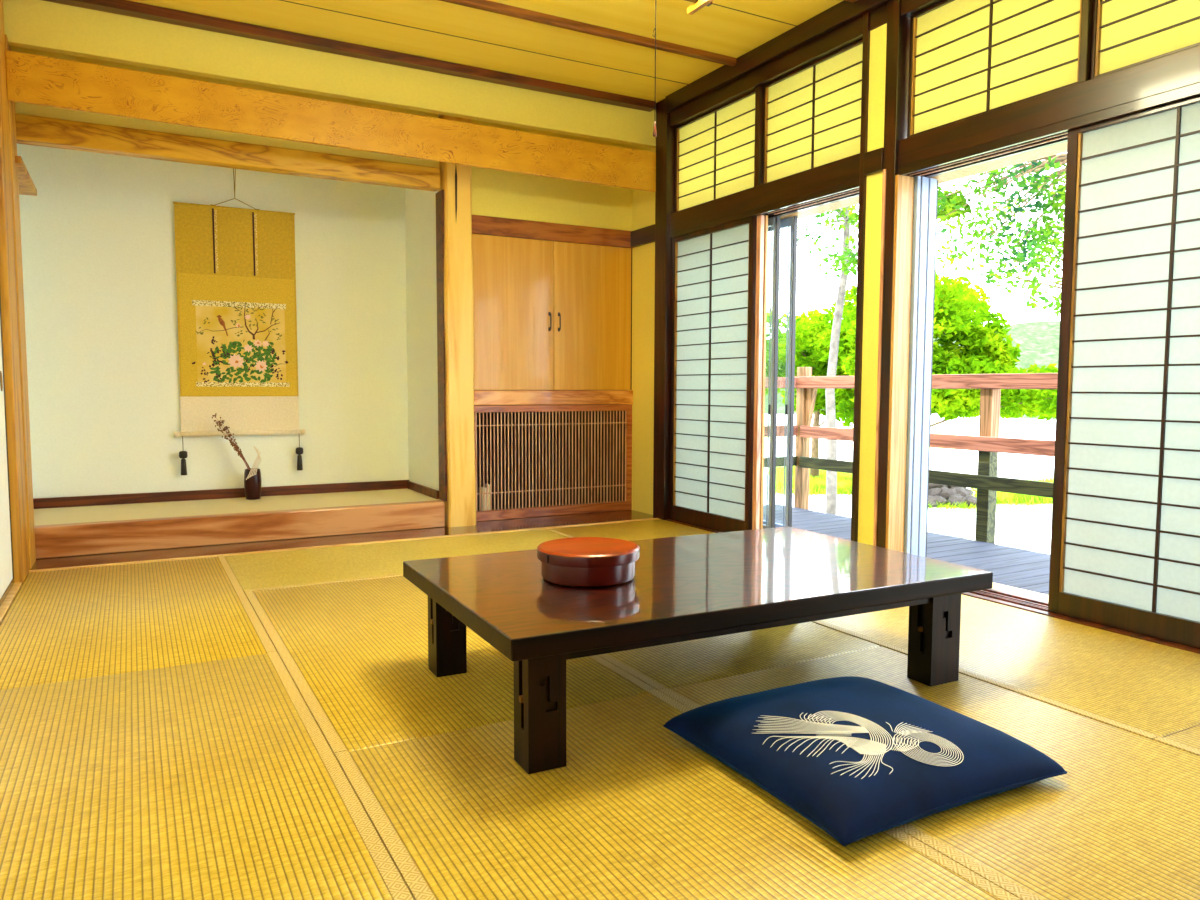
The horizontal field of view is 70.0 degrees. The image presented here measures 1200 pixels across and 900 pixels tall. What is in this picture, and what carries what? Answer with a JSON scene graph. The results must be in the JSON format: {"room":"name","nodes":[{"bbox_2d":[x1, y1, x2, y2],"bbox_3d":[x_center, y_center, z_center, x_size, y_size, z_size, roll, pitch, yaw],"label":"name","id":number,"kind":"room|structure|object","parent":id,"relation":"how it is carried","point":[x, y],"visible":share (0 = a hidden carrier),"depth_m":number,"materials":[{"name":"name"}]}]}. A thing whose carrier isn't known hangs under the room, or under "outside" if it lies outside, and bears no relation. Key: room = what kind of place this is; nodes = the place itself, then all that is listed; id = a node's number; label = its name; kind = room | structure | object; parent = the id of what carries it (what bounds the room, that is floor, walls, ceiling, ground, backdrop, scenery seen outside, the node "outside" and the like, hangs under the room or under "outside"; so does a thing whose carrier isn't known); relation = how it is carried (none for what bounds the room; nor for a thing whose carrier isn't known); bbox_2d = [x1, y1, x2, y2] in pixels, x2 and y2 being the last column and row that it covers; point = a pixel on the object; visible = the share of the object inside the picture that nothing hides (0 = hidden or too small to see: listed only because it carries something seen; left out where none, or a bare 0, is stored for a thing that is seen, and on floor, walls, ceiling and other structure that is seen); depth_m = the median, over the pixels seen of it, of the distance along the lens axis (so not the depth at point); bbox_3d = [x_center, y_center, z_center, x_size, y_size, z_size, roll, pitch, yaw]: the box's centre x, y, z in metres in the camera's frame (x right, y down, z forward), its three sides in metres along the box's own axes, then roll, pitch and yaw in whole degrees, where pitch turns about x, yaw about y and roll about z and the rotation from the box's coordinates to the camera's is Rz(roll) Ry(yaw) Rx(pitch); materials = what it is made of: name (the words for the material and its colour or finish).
{"room":"traditional dwelling","nodes":[
{"label":"traditional dwelling","id":0,"kind":"room"},
{"bbox_2d":[17,144,408,497],"bbox_3d":[-2.419,-0.921,5.645,2.460,2.800,0.080,-2,5,-29],"label":"wall","id":1,"kind":"structure","parent":0,"point":[98,230],"depth_m":5.43,"materials":[{"name":"paint"}]},
{"bbox_2d":[33,480,408,508],"bbox_3d":[-2.402,0.285,5.687,2.310,0.062,0.020,-2,5,-29],"label":"baseboard","id":2,"kind":"structure","parent":1,"relation":"attached to","point":[94,500],"depth_m":5.58,"materials":[{"name":"wood"}]},
{"bbox_2d":[173,168,304,436],"bbox_3d":[-2.362,-1.004,5.590,0.800,1.827,0.038,-2,5,-29],"label":"scroll","id":3,"kind":"object","parent":1,"relation":"attached to","point":[236,269],"visible":1,"depth_m":5.60,"materials":[{"name":"gold fabric"}]},
{"bbox_2d":[179,436,187,474],"bbox_3d":[-2.661,0.031,5.476,0.050,0.263,0.050,-2,5,-29],"label":"tassel","id":4,"kind":"object","parent":3,"relation":"hanging from","point":[182,454],"visible":1,"depth_m":5.47,"materials":[{"name":"black fabric"}]},
{"bbox_2d":[192,302,287,382],"bbox_3d":[-2.356,-0.700,5.622,0.591,0.531,0.004,-2,5,-29],"label":"painting","id":5,"kind":"object","parent":3,"relation":"attached to","point":[233,342],"depth_m":5.62,"materials":[{"name":"yellow"}]},
{"bbox_2d":[296,439,302,470],"bbox_3d":[-2.038,0.008,5.816,0.050,0.263,0.050,-2,5,-29],"label":"tassel","id":6,"kind":"object","parent":3,"relation":"hanging from","point":[299,450],"visible":1,"depth_m":5.81,"materials":[{"name":"black fabric"}]},
{"bbox_2d":[11,46,438,167],"bbox_3d":[-2.029,-1.989,4.836,2.300,0.550,0.050,-2,5,-29],"label":"wall","id":7,"kind":"structure","parent":0,"point":[20,108],"depth_m":4.72,"materials":[{"name":"beige paint"}]},
{"bbox_2d":[15,113,439,191],"bbox_3d":[-1.990,-1.663,4.865,2.215,0.129,0.100,-2,5,-29],"label":"lintel","id":8,"kind":"object","parent":7,"relation":"attached to","point":[30,129],"visible":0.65,"depth_m":4.75,"materials":[{"name":"brown wood"}]},
{"bbox_2d":[3,0,655,147],"bbox_3d":[-1.274,-2.138,4.947,3.760,0.265,0.060,-2,5,-29],"label":"wall","id":9,"kind":"structure","parent":0,"point":[41,25],"depth_m":4.72,"materials":[{"name":"beige paint"}]},
{"bbox_2d":[0,0,28,584],"bbox_3d":[-2.774,-0.768,3.925,0.140,2.855,0.310,-2,5,-29],"label":"wooden post","id":10,"kind":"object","parent":9,"relation":"attached to","point":[7,251],"depth_m":3.89,"materials":[{"name":"wood"}]},
{"bbox_2d":[5,50,655,191],"bbox_3d":[-1.206,-1.798,4.876,3.590,0.259,0.024,-2,5,-29],"label":"beam","id":11,"kind":"structure","parent":9,"relation":"attached to","point":[30,78],"depth_m":4.67,"materials":[{"name":"wood"}]},
{"bbox_2d":[43,0,654,111],"bbox_3d":[-1.223,-2.242,4.888,3.600,0.048,0.080,-2,5,-29],"label":"trim","id":12,"kind":"structure","parent":9,"relation":"attached to","point":[121,7],"depth_m":4.75,"materials":[{"name":"wood"}]},
{"bbox_2d":[30,510,654,569],"bbox_3d":[-1.382,0.526,5.447,3.675,0.057,0.890,-2,5,-29],"label":"board","id":13,"kind":"object","parent":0,"point":[609,516],"visible":0.29,"depth_m":5.02,"materials":[{"name":"wood"}]},
{"bbox_2d":[34,500,444,558],"bbox_3d":[-1.990,0.446,5.011,2.215,0.162,0.100,-2,5,-29],"label":"step","id":14,"kind":"structure","parent":13,"relation":"on","point":[103,537],"depth_m":4.89,"materials":[{"name":"brown wood"}]},
{"bbox_2d":[436,115,475,526],"bbox_3d":[-0.924,-0.809,5.509,0.201,2.600,0.168,-2,5,-29],"label":"post","id":15,"kind":"object","parent":13,"relation":"on","point":[454,260],"visible":0.92,"depth_m":5.45,"materials":[{"name":"brown wood"}]},
{"bbox_2d":[472,215,632,521],"bbox_3d":[-0.408,-0.561,6.121,1.300,2.017,0.464,-2,5,-29],"label":"closet","id":16,"kind":"object","parent":13,"relation":"on","point":[553,392],"visible":0.81,"depth_m":5.98,"materials":[{"name":"brown wood"}]},
{"bbox_2d":[479,484,489,510],"bbox_3d":[-0.786,0.343,5.869,0.067,0.215,0.060,-2,5,-29],"label":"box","id":17,"kind":"object","parent":16,"relation":"in","point":[485,487],"visible":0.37,"depth_m":5.85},
{"bbox_2d":[474,404,631,521],"bbox_3d":[-0.320,0.072,5.991,1.259,0.773,0.038,-2,5,-29],"label":"grille","id":18,"kind":"object","parent":16,"relation":"attached to","point":[500,514],"depth_m":5.98,"materials":[{"name":"brown wood"}]},
{"bbox_2d":[405,114,440,490],"bbox_3d":[-1.183,-0.934,5.865,0.080,2.800,0.720,-2,5,-29],"label":"wall","id":19,"kind":"structure","parent":0,"point":[420,205],"depth_m":5.85,"materials":[{"name":"paint"}]},
{"bbox_2d":[407,481,438,498],"bbox_3d":[-1.229,0.274,5.930,0.018,0.055,0.680,-2,5,-29],"label":"baseboard","id":20,"kind":"structure","parent":19,"relation":"attached to","point":[427,491],"depth_m":5.88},
{"bbox_2d":[127,0,843,102],"bbox_3d":[0.384,-2.053,1.829,4.160,0.030,7.100,-2,5,-29],"label":"ceiling","id":21,"kind":"structure","parent":0,"point":[713,28],"depth_m":4.58,"materials":[{"name":"wood"}]},
{"bbox_2d":[280,0,687,84],"bbox_3d":[-1.022,-2.239,4.530,3.610,0.002,0.006,-2,5,-29],"label":"trim","id":22,"kind":"structure","parent":21,"relation":"attached to","point":[280,0],"depth_m":4.70,"materials":[{"name":"brown wood"}]},
{"bbox_2d":[440,0,735,66],"bbox_3d":[-0.796,-2.191,4.120,3.610,0.036,0.044,-2,5,-29],"label":"trim","id":23,"kind":"structure","parent":21,"relation":"attached to","point":[490,6],"depth_m":4.52,"materials":[{"name":"brown wood"}]},
{"bbox_2d":[653,0,713,136],"bbox_3d":[0.240,-1.585,2.773,0.600,1.042,0.550,-2,5,-29],"label":"pendant lamp","id":24,"kind":"object","parent":21,"relation":"hanging from","point":[698,4],"depth_m":3.05,"materials":[{"name":"brown wood"}]},
{"bbox_2d":[712,3,795,25],"bbox_3d":[-0.542,-2.174,3.655,3.610,0.002,0.006,-2,5,-29],"label":"trim","id":25,"kind":"structure","parent":21,"relation":"attached to","point":[712,3],"depth_m":4.38,"materials":[{"name":"brown wood"}]},
{"bbox_2d":[471,119,632,230],"bbox_3d":[-0.394,-1.957,6.052,1.370,0.783,0.455,-2,5,-29],"label":"wall","id":26,"kind":"structure","parent":0,"point":[494,193],"depth_m":5.83,"materials":[{"name":"beige paint"}]},
{"bbox_2d":[632,145,655,514],"bbox_3d":[0.348,-0.947,6.092,0.095,2.800,0.450,-2,5,-29],"label":"wall","id":27,"kind":"structure","parent":0,"point":[643,202],"depth_m":6.09,"materials":[{"name":"beige paint"}]},
{"bbox_2d":[28,518,658,573],"bbox_3d":[-1.180,0.556,5.033,3.630,0.059,0.033,-2,5,-29],"label":"trim","id":28,"kind":"structure","parent":27,"relation":"attached to","point":[205,556],"depth_m":4.78,"materials":[{"name":"wood"}]},
{"bbox_2d":[631,224,654,247],"bbox_3d":[0.317,-1.497,5.987,0.026,0.112,0.368,-2,5,-29],"label":"trim","id":29,"kind":"structure","parent":27,"relation":"attached to","point":[645,235],"depth_m":5.99,"materials":[{"name":"brown wood"}]},
{"bbox_2d":[653,99,674,519],"bbox_3d":[0.467,-0.899,5.825,0.145,2.855,0.138,-2,5,-29],"label":"trim","id":30,"kind":"structure","parent":27,"relation":"attached to","point":[665,139],"depth_m":5.77,"materials":[{"name":"wood"}]},
{"bbox_2d":[752,215,764,529],"bbox_3d":[0.925,-0.410,5.017,0.028,1.890,0.035,-2,5,-29],"label":"trim","id":31,"kind":"structure","parent":27,"relation":"attached to","point":[760,218],"depth_m":5.00,"materials":[{"name":"wood"}]},
{"bbox_2d":[759,215,767,528],"bbox_3d":[0.952,-0.411,5.026,0.016,1.890,0.035,-2,5,-29],"label":"trim","id":32,"kind":"structure","parent":27,"relation":"attached to","point":[765,216],"depth_m":5.01,"materials":[{"name":"brown wood"}]},
{"bbox_2d":[763,216,779,528],"bbox_3d":[0.818,-0.444,5.455,0.040,1.908,0.901,-2,5,-29],"label":"door","id":33,"kind":"structure","parent":27,"relation":"in","point":[774,222],"depth_m":5.07,"materials":[{"name":"metal"}]},
{"bbox_2d":[665,0,889,112],"bbox_3d":[2.080,-2.054,2.794,0.180,0.100,6.562,-2,5,-29],"label":"trim","id":34,"kind":"structure","parent":27,"relation":"attached to","point":[844,12],"depth_m":4.67,"materials":[{"name":"brown wood"}]},
{"bbox_2d":[763,216,797,527],"bbox_3d":[0.921,-0.445,5.474,0.040,1.908,0.906,-2,5,-29],"label":"door","id":35,"kind":"structure","parent":27,"relation":"in","point":[791,223],"depth_m":5.08,"materials":[{"name":"metal"}]},
{"bbox_2d":[670,0,943,127],"bbox_3d":[2.095,-1.961,2.809,0.145,0.088,6.562,-2,5,-29],"label":"trim","id":36,"kind":"structure","parent":27,"relation":"attached to","point":[851,32],"depth_m":4.60,"materials":[{"name":"brown wood"}]},
{"bbox_2d":[885,175,913,551],"bbox_3d":[1.427,-0.341,4.090,0.107,1.890,0.017,-2,5,-29],"label":"trim","id":37,"kind":"structure","parent":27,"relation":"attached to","point":[904,185],"depth_m":4.07,"materials":[{"name":"brown wood"}]},
{"bbox_2d":[904,176,936,556],"bbox_3d":[1.534,-0.345,4.155,0.138,1.902,0.066,-2,5,-29],"label":"door frame","id":38,"kind":"structure","parent":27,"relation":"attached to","point":[924,206],"depth_m":4.12,"materials":[{"name":"metal"}]},
{"bbox_2d":[925,180,937,556],"bbox_3d":[1.564,-0.356,4.291,0.040,1.908,0.206,-2,5,-29],"label":"door","id":39,"kind":"structure","parent":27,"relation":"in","point":[937,180],"depth_m":4.20,"materials":[{"name":"metal"}]},
{"bbox_2d":[666,519,1199,653],"bbox_3d":[2.104,0.713,3.014,0.190,0.059,6.562,-2,5,-29],"label":"trim","id":40,"kind":"structure","parent":27,"relation":"attached to","point":[992,595],"depth_m":3.55,"materials":[{"name":"wood"}]},
{"bbox_2d":[669,216,756,531],"bbox_3d":[0.692,-0.453,5.409,0.030,1.908,0.850,-2,5,-29],"label":"screen","id":41,"kind":"object","parent":40,"relation":"on","point":[713,283],"visible":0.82,"depth_m":5.37,"materials":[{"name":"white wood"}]},
{"bbox_2d":[1048,95,1199,648],"bbox_3d":[2.089,-0.264,2.886,0.030,1.908,1.140,-2,5,-29],"label":"screen","id":42,"kind":"object","parent":40,"relation":"on","point":[1125,551],"visible":0.88,"depth_m":3.15,"materials":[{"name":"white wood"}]},
{"bbox_2d":[991,582,1048,601],"bbox_3d":[2.209,0.724,3.208,0.180,0.078,6.800,-2,5,-29],"label":"trim","id":43,"kind":"structure","parent":27,"relation":"attached to","point":[996,586],"depth_m":3.84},
{"bbox_2d":[858,23,886,544],"bbox_3d":[1.390,-0.755,4.202,0.148,2.700,0.118,-2,5,-29],"label":"wall strip","id":44,"kind":"object","parent":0,"point":[877,64],"visible":0.29,"depth_m":4.17,"materials":[{"name":"beige paint"}]},
{"bbox_2d":[851,12,869,541],"bbox_3d":[1.347,-0.733,4.266,0.165,2.755,0.032,-2,5,-29],"label":"trim","id":45,"kind":"structure","parent":44,"relation":"attached to","point":[866,33],"depth_m":4.21,"materials":[{"name":"wood"}]},
{"bbox_2d":[863,147,883,175],"bbox_3d":[1.317,-1.383,4.115,0.024,0.105,0.118,-2,5,-29],"label":"trim","id":46,"kind":"structure","parent":44,"relation":"attached to","point":[873,160],"depth_m":4.10,"materials":[{"name":"brown wood"}]},
{"bbox_2d":[873,169,885,545],"bbox_3d":[1.342,-0.364,4.121,0.006,1.930,0.016,-2,5,-29],"label":"trim","id":47,"kind":"structure","parent":44,"relation":"attached to","point":[884,170],"depth_m":4.11,"materials":[{"name":"wood"}]},
{"bbox_2d":[876,0,912,547],"bbox_3d":[1.429,-0.722,4.116,0.165,2.755,0.075,-2,5,-29],"label":"trim","id":48,"kind":"structure","parent":44,"relation":"attached to","point":[898,26],"depth_m":4.03,"materials":[{"name":"wood"}]},
{"bbox_3d":[0.039,0.802,2.710,4.110,0.084,8.000,-2,5,-29],"label":"floor","id":49,"kind":"structure","parent":0,"visible":0},
{"bbox_2d":[0,582,21,625],"bbox_3d":[-1.187,0.844,1.104,0.158,0.059,6.360,-2,5,-29],"label":"trim","id":50,"kind":"structure","parent":49,"relation":"on","point":[9,599],"depth_m":3.60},
{"bbox_2d":[0,292,13,606],"bbox_3d":[-2.455,-0.310,3.428,0.026,1.896,0.915,-2,5,-29],"label":"sliding door","id":51,"kind":"structure","parent":50,"relation":"on","point":[6,544],"depth_m":3.75,"materials":[{"name":"paper"}]},
{"bbox_2d":[0,555,275,689],"bbox_3d":[-1.934,0.665,3.538,0.867,0.057,1.877,-2,5,-29],"label":"mat","id":52,"kind":"object","parent":49,"relation":"on","point":[80,623],"visible":1,"depth_m":3.28,"materials":[{"name":"wicker"}]},
{"bbox_2d":[0,651,413,899],"bbox_3d":[-1.029,0.788,1.889,0.867,0.057,1.887,-2,5,-29],"label":"mat","id":53,"kind":"object","parent":49,"relation":"on","point":[216,779],"visible":1,"depth_m":1.89,"materials":[{"name":"wicker"}]},
{"bbox_2d":[34,488,441,525],"bbox_3d":[-2.225,0.392,5.370,2.310,0.103,0.760,-2,5,-29],"label":"alcove matting","id":54,"kind":"object","parent":49,"relation":"on","point":[81,514],"visible":0.29,"depth_m":5.27,"materials":[{"name":"wicker"}]},
{"bbox_2d":[244,468,260,499],"bbox_3d":[-2.272,0.222,5.611,0.107,0.197,0.107,-2,5,-29],"label":"vase","id":55,"kind":"object","parent":54,"relation":"on","point":[252,486],"visible":0.93,"depth_m":5.57,"materials":[{"name":"brown ceramic"}]},
{"bbox_2d":[212,413,261,479],"bbox_3d":[-2.343,-0.006,5.538,0.290,0.467,0.078,-2,5,-24],"label":"dried flowers","id":56,"kind":"object","parent":55,"relation":"in","point":[236,448],"visible":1,"depth_m":5.53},
{"bbox_2d":[225,529,566,592],"bbox_3d":[-0.962,0.589,4.614,1.867,0.057,0.917,-2,5,-29],"label":"mat","id":57,"kind":"object","parent":49,"relation":"on","point":[253,572],"visible":0.71,"depth_m":4.52,"materials":[{"name":"wicker"}]},
{"bbox_2d":[245,576,655,755],"bbox_3d":[-0.696,0.696,3.162,0.937,0.057,1.887,-2,5,-29],"label":"mat","id":58,"kind":"object","parent":49,"relation":"on","point":[355,653],"visible":0.73,"depth_m":2.73,"materials":[{"name":"wicker"}]},
{"bbox_2d":[544,519,714,540],"bbox_3d":[0.472,0.574,4.867,0.887,0.057,1.847,-2,5,-29],"label":"mat","id":59,"kind":"object","parent":49,"relation":"on","point":[657,528],"visible":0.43,"depth_m":5.40,"materials":[{"name":"wicker"}]},
{"bbox_2d":[335,690,1020,899],"bbox_3d":[0.211,0.819,1.508,0.937,0.057,1.887,-2,5,-29],"label":"mat","id":60,"kind":"object","parent":49,"relation":"on","point":[636,810],"visible":0.88,"depth_m":1.76,"materials":[{"name":"wicker"}]},
{"bbox_2d":[598,622,879,689],"bbox_3d":[0.124,0.665,3.610,0.927,0.057,1.887,-2,5,-29],"label":"mat","id":61,"kind":"object","parent":49,"relation":"on","point":[678,664],"visible":0.4,"depth_m":2.90,"materials":[{"name":"wicker"}]},
{"bbox_2d":[403,526,992,773],"bbox_3d":[0.283,0.535,2.704,1.572,0.340,0.965,-2,5,-27],"label":"table","id":62,"kind":"object","parent":61,"relation":"on","point":[690,587],"visible":0.98,"depth_m":2.42,"materials":[{"name":"brown wood"}]},
{"bbox_2d":[537,537,639,586],"bbox_3d":[-0.036,0.328,2.525,0.306,0.096,0.302,-2,5,-29],"label":"round box","id":63,"kind":"object","parent":62,"relation":"on","point":[574,561],"visible":1,"depth_m":2.42,"materials":[{"name":"red paint"}]},
{"bbox_2d":[658,646,1199,899],"bbox_3d":[1.031,0.788,1.956,0.927,0.057,1.887,-2,5,-29],"label":"mat","id":64,"kind":"object","parent":49,"relation":"on","point":[1122,822],"visible":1,"depth_m":1.85,"materials":[{"name":"wicker"}]},
{"bbox_2d":[663,676,1066,845],"bbox_3d":[0.613,0.687,2.081,0.675,0.127,0.655,-2,5,-28],"label":"floor cushion","id":65,"kind":"object","parent":64,"relation":"on","point":[858,758],"visible":1,"depth_m":1.91,"materials":[{"name":"blue fabric"}]},
{"bbox_2d":[811,594,1199,740],"bbox_3d":[1.364,0.695,3.240,0.887,0.057,1.867,-2,5,-29],"label":"mat","id":66,"kind":"object","parent":49,"relation":"on","point":[1147,689],"visible":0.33,"depth_m":2.81,"materials":[{"name":"wicker"}]},
{"bbox_2d":[1154,725,1199,755],"bbox_3d":[2.261,0.817,1.604,0.887,0.057,1.867,-2,5,-29],"label":"mat","id":67,"kind":"object","parent":49,"relation":"on","point":[1188,740],"visible":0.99,"depth_m":2.20,"materials":[{"name":"wicker"}]},
{"bbox_3d":[3.268,-0.498,0.755,0.110,2.700,1.650,-2,5,-29],"label":"wall","id":68,"kind":"structure","parent":0,"visible":0},
{"bbox_2d":[754,85,762,186],"bbox_3d":[0.944,-1.794,4.926,0.110,0.560,0.040,-2,5,-29],"label":"trim","id":69,"kind":"structure","parent":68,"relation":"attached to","point":[759,89],"depth_m":4.89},
{"bbox_2d":[670,45,1199,232],"bbox_3d":[2.116,-1.296,2.870,0.175,0.127,6.562,-2,5,-29],"label":"trim","id":70,"kind":"structure","parent":68,"relation":"attached to","point":[1179,69],"depth_m":3.56,"materials":[{"name":"brown wood"}]},
{"bbox_2d":[674,90,754,211],"bbox_3d":[0.715,-1.823,5.313,0.030,0.556,0.860,-2,5,-29],"label":"screen","id":71,"kind":"object","parent":70,"relation":"on","point":[714,150],"visible":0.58,"depth_m":5.30,"materials":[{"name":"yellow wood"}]},
{"bbox_2d":[762,39,862,183],"bbox_3d":[1.133,-1.766,4.550,0.030,0.556,0.805,-2,5,-29],"label":"screen","id":72,"kind":"object","parent":70,"relation":"on","point":[812,113],"visible":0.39,"depth_m":4.55,"materials":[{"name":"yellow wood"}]},
{"bbox_2d":[907,0,1081,137],"bbox_3d":[1.645,-1.696,3.616,0.030,0.556,0.840,-2,5,-29],"label":"screen","id":73,"kind":"object","parent":70,"relation":"on","point":[968,58],"visible":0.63,"depth_m":3.64,"materials":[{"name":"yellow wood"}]},
{"bbox_2d":[1090,0,1199,78],"bbox_3d":[2.069,-1.639,2.844,0.030,0.556,0.865,-2,5,-29],"label":"screen","id":74,"kind":"object","parent":70,"relation":"on","point":[1125,33],"visible":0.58,"depth_m":3.09,"materials":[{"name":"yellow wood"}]},
{"bbox_2d":[670,83,1199,237],"bbox_3d":[2.115,-1.215,2.876,0.175,0.035,6.562,-2,5,-29],"label":"trim","id":75,"kind":"structure","parent":68,"relation":"attached to","point":[1193,90],"depth_m":3.68,"materials":[{"name":"brown wood"}]},
{"bbox_2d":[1078,0,1092,82],"bbox_3d":[1.867,-1.669,3.242,0.110,0.560,0.030,-2,5,-29],"label":"trim","id":76,"kind":"structure","parent":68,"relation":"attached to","point":[1087,5],"depth_m":3.22,"materials":[{"name":"wood"}]},
{"bbox_3d":[2.118,-1.337,3.233,0.100,0.055,7.200,-2,5,-29],"label":"wall","id":77,"kind":"structure","parent":0,"visible":0},
{"bbox_2d":[780,142,1066,219],"bbox_3d":[2.205,-1.259,3.058,0.160,0.075,6.800,-2,5,-29],"label":"trim","id":78,"kind":"structure","parent":77,"relation":"attached to","point":[1059,148],"depth_m":3.95,"materials":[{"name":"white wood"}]},
{"bbox_3d":[-3.227,-0.849,4.636,0.070,2.800,0.920,-2,5,-29],"label":"wall","id":79,"kind":"structure","parent":0,"visible":0},
{"bbox_2d":[4,34,35,569],"bbox_3d":[-2.896,-0.682,4.213,0.095,2.570,0.240,-2,5,-29],"label":"trim","id":80,"kind":"structure","parent":79,"relation":"attached to","point":[11,104],"depth_m":4.20,"materials":[{"name":"wood"}]},
{"bbox_2d":[15,156,36,195],"bbox_3d":[-3.083,-1.445,4.528,0.120,0.035,0.830,-2,5,-29],"label":"board","id":81,"kind":"object","parent":79,"relation":"attached to","point":[26,185],"visible":0.61,"depth_m":4.57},
{"label":"outside","id":82,"kind":"structure","parent":0,"visible":0},
{"bbox_2d":[763,413,1055,553],"bbox_3d":[7.128,-2.201,49.460,180.000,0.001,200.000,-2,5,-29],"label":"ground","id":83,"kind":"structure","parent":82,"point":[1022,526],"depth_m":14.44,"materials":[{"name":"white"}]},
{"bbox_2d":[764,466,851,495],"bbox_3d":[3.420,0.386,13.024,1.873,0.144,4.075,1,4,16],"label":"grass","id":84,"kind":"structure","parent":83,"relation":"on","point":[817,486],"depth_m":11.77,"materials":[{"name":"plant"}]},
{"bbox_2d":[765,307,855,478],"bbox_3d":[3.318,-0.867,12.332,2.399,2.744,2.533,2,5,25],"label":"leafy bush","id":85,"kind":"object","parent":83,"relation":"on","point":[813,332],"visible":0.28,"depth_m":11.86,"materials":[{"name":"green plant"}]},
{"bbox_2d":[797,204,858,514],"bbox_3d":[2.527,-1.742,9.303,1.705,4.929,2.432,1,4,15],"label":"birch tree","id":86,"kind":"object","parent":83,"relation":"on","point":[850,218],"visible":0.19,"depth_m":9.37,"materials":[{"name":"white plant"}]},
{"bbox_2d":[763,504,1049,594],"bbox_3d":[2.558,0.914,4.166,1.316,0.421,6.717,-2,5,-29],"label":"deck","id":87,"kind":"object","parent":83,"relation":"on","point":[1025,569],"visible":0.21,"depth_m":5.23,"materials":[{"name":"wood"}]},
{"bbox_2d":[764,367,1057,543],"bbox_3d":[2.644,0.223,4.095,1.345,1.370,6.400,-2,5,-29],"label":"railing","id":88,"kind":"object","parent":87,"relation":"attached to","point":[988,444],"visible":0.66,"depth_m":5.62,"materials":[{"name":"wood"}]},
{"bbox_2d":[928,495,937,506],"bbox_3d":[3.913,0.615,10.172,0.195,0.157,0.211,2,5,28],"label":"rock","id":89,"kind":"object","parent":83,"relation":"on","point":[932,500],"visible":0.57,"depth_m":10.09,"materials":[{"name":"grey stone"}]},
{"bbox_2d":[934,496,946,504],"bbox_3d":[4.030,0.612,10.202,0.204,0.135,0.196,4,6,42],"label":"rock","id":90,"kind":"object","parent":83,"relation":"on","point":[940,499],"visible":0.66,"depth_m":10.12,"materials":[{"name":"grey stone"}]},
{"bbox_2d":[829,270,1057,426],"bbox_3d":[4.317,-0.838,10.301,2.878,3.007,2.635,3,5,31],"label":"leafy tree","id":91,"kind":"object","parent":83,"relation":"on","point":[959,313],"visible":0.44,"depth_m":9.55,"materials":[{"name":"green plant"}]},
{"bbox_2d":[928,495,975,508],"bbox_3d":[4.136,0.616,10.329,1.361,0.084,1.026,1,4,5],"label":"grass","id":92,"kind":"structure","parent":83,"relation":"on","point":[947,505],"depth_m":10.06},
{"bbox_2d":[928,488,941,495],"bbox_3d":[4.056,0.520,10.424,0.188,0.128,0.172,-1,4,-12],"label":"rock","id":93,"kind":"object","parent":92,"relation":"on","point":[933,491],"visible":0.64,"depth_m":10.35,"materials":[{"name":"grey stone"}]},
{"bbox_2d":[939,487,956,499],"bbox_3d":[4.200,0.526,10.387,0.222,0.157,0.203,3,5,34],"label":"rock","id":94,"kind":"object","parent":92,"relation":"on","point":[945,493],"visible":0.69,"depth_m":10.32,"materials":[{"name":"grey stone"}]},
{"bbox_3d":[3.978,0.443,10.635,0.225,0.150,0.228,-13,20,16],"label":"rock","id":95,"kind":"object","parent":92,"relation":"on","visible":0},
{"bbox_2d":[929,483,941,488],"bbox_3d":[4.112,0.446,10.604,0.198,0.176,0.209,0,4,-6],"label":"rock","id":96,"kind":"object","parent":95,"relation":"on","point":[931,485],"visible":0.26,"depth_m":10.53,"materials":[{"name":"grey stone"}]},
{"bbox_2d":[947,495,960,506],"bbox_3d":[4.208,0.619,10.188,0.205,0.156,0.178,-3,5,-39],"label":"rock","id":97,"kind":"object","parent":83,"relation":"on","point":[957,499],"visible":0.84,"depth_m":10.13,"materials":[{"name":"grey stone"}]},
{"bbox_2d":[948,494,966,503],"bbox_3d":[4.259,0.612,10.233,0.206,0.172,0.227,-1,4,-21],"label":"rock","id":98,"kind":"object","parent":83,"relation":"on","point":[963,499],"visible":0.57,"depth_m":10.14,"materials":[{"name":"grey stone"}]},
{"bbox_2d":[950,487,968,496],"bbox_3d":[4.356,0.534,10.408,0.217,0.162,0.219,2,5,21],"label":"rock","id":99,"kind":"object","parent":83,"relation":"on","point":[961,491],"visible":0.52,"depth_m":10.33,"materials":[{"name":"grey stone"}]},
{"bbox_2d":[964,488,973,494],"bbox_3d":[4.425,0.527,10.429,0.196,0.130,0.196,-3,5,-38],"label":"rock","id":100,"kind":"object","parent":99,"relation":"on","point":[969,491],"visible":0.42,"depth_m":10.37,"materials":[{"name":"grey stone"}]},
{"bbox_2d":[964,495,976,505],"bbox_3d":[4.416,0.607,10.163,0.190,0.129,0.170,2,4,19],"label":"rock","id":101,"kind":"object","parent":83,"relation":"on","point":[970,499],"visible":0.73,"depth_m":10.12,"materials":[{"name":"grey stone"}]},
{"bbox_2d":[936,153,1066,317],"bbox_3d":[3.904,-1.781,8.289,2.691,5.162,2.456,2,4,21],"label":"tree","id":102,"kind":"object","parent":83,"relation":"on","point":[949,206],"visible":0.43,"depth_m":7.87,"materials":[{"name":"green plant"}]},
{"bbox_2d":[966,476,1052,504],"bbox_3d":[5.895,0.513,11.381,1.982,0.144,2.993,2,5,26],"label":"grass","id":103,"kind":"structure","parent":83,"relation":"on","point":[1002,497],"depth_m":10.46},
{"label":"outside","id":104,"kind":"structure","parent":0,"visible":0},
{"bbox_2d":[765,321,1059,418],"bbox_3d":[24.269,-10.069,82.276,114.687,11.786,114.687,-2,5,-29],"label":"hillside","id":105,"kind":"structure","parent":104,"point":[1039,340],"depth_m":79.44,"materials":[{"name":"green plant"}]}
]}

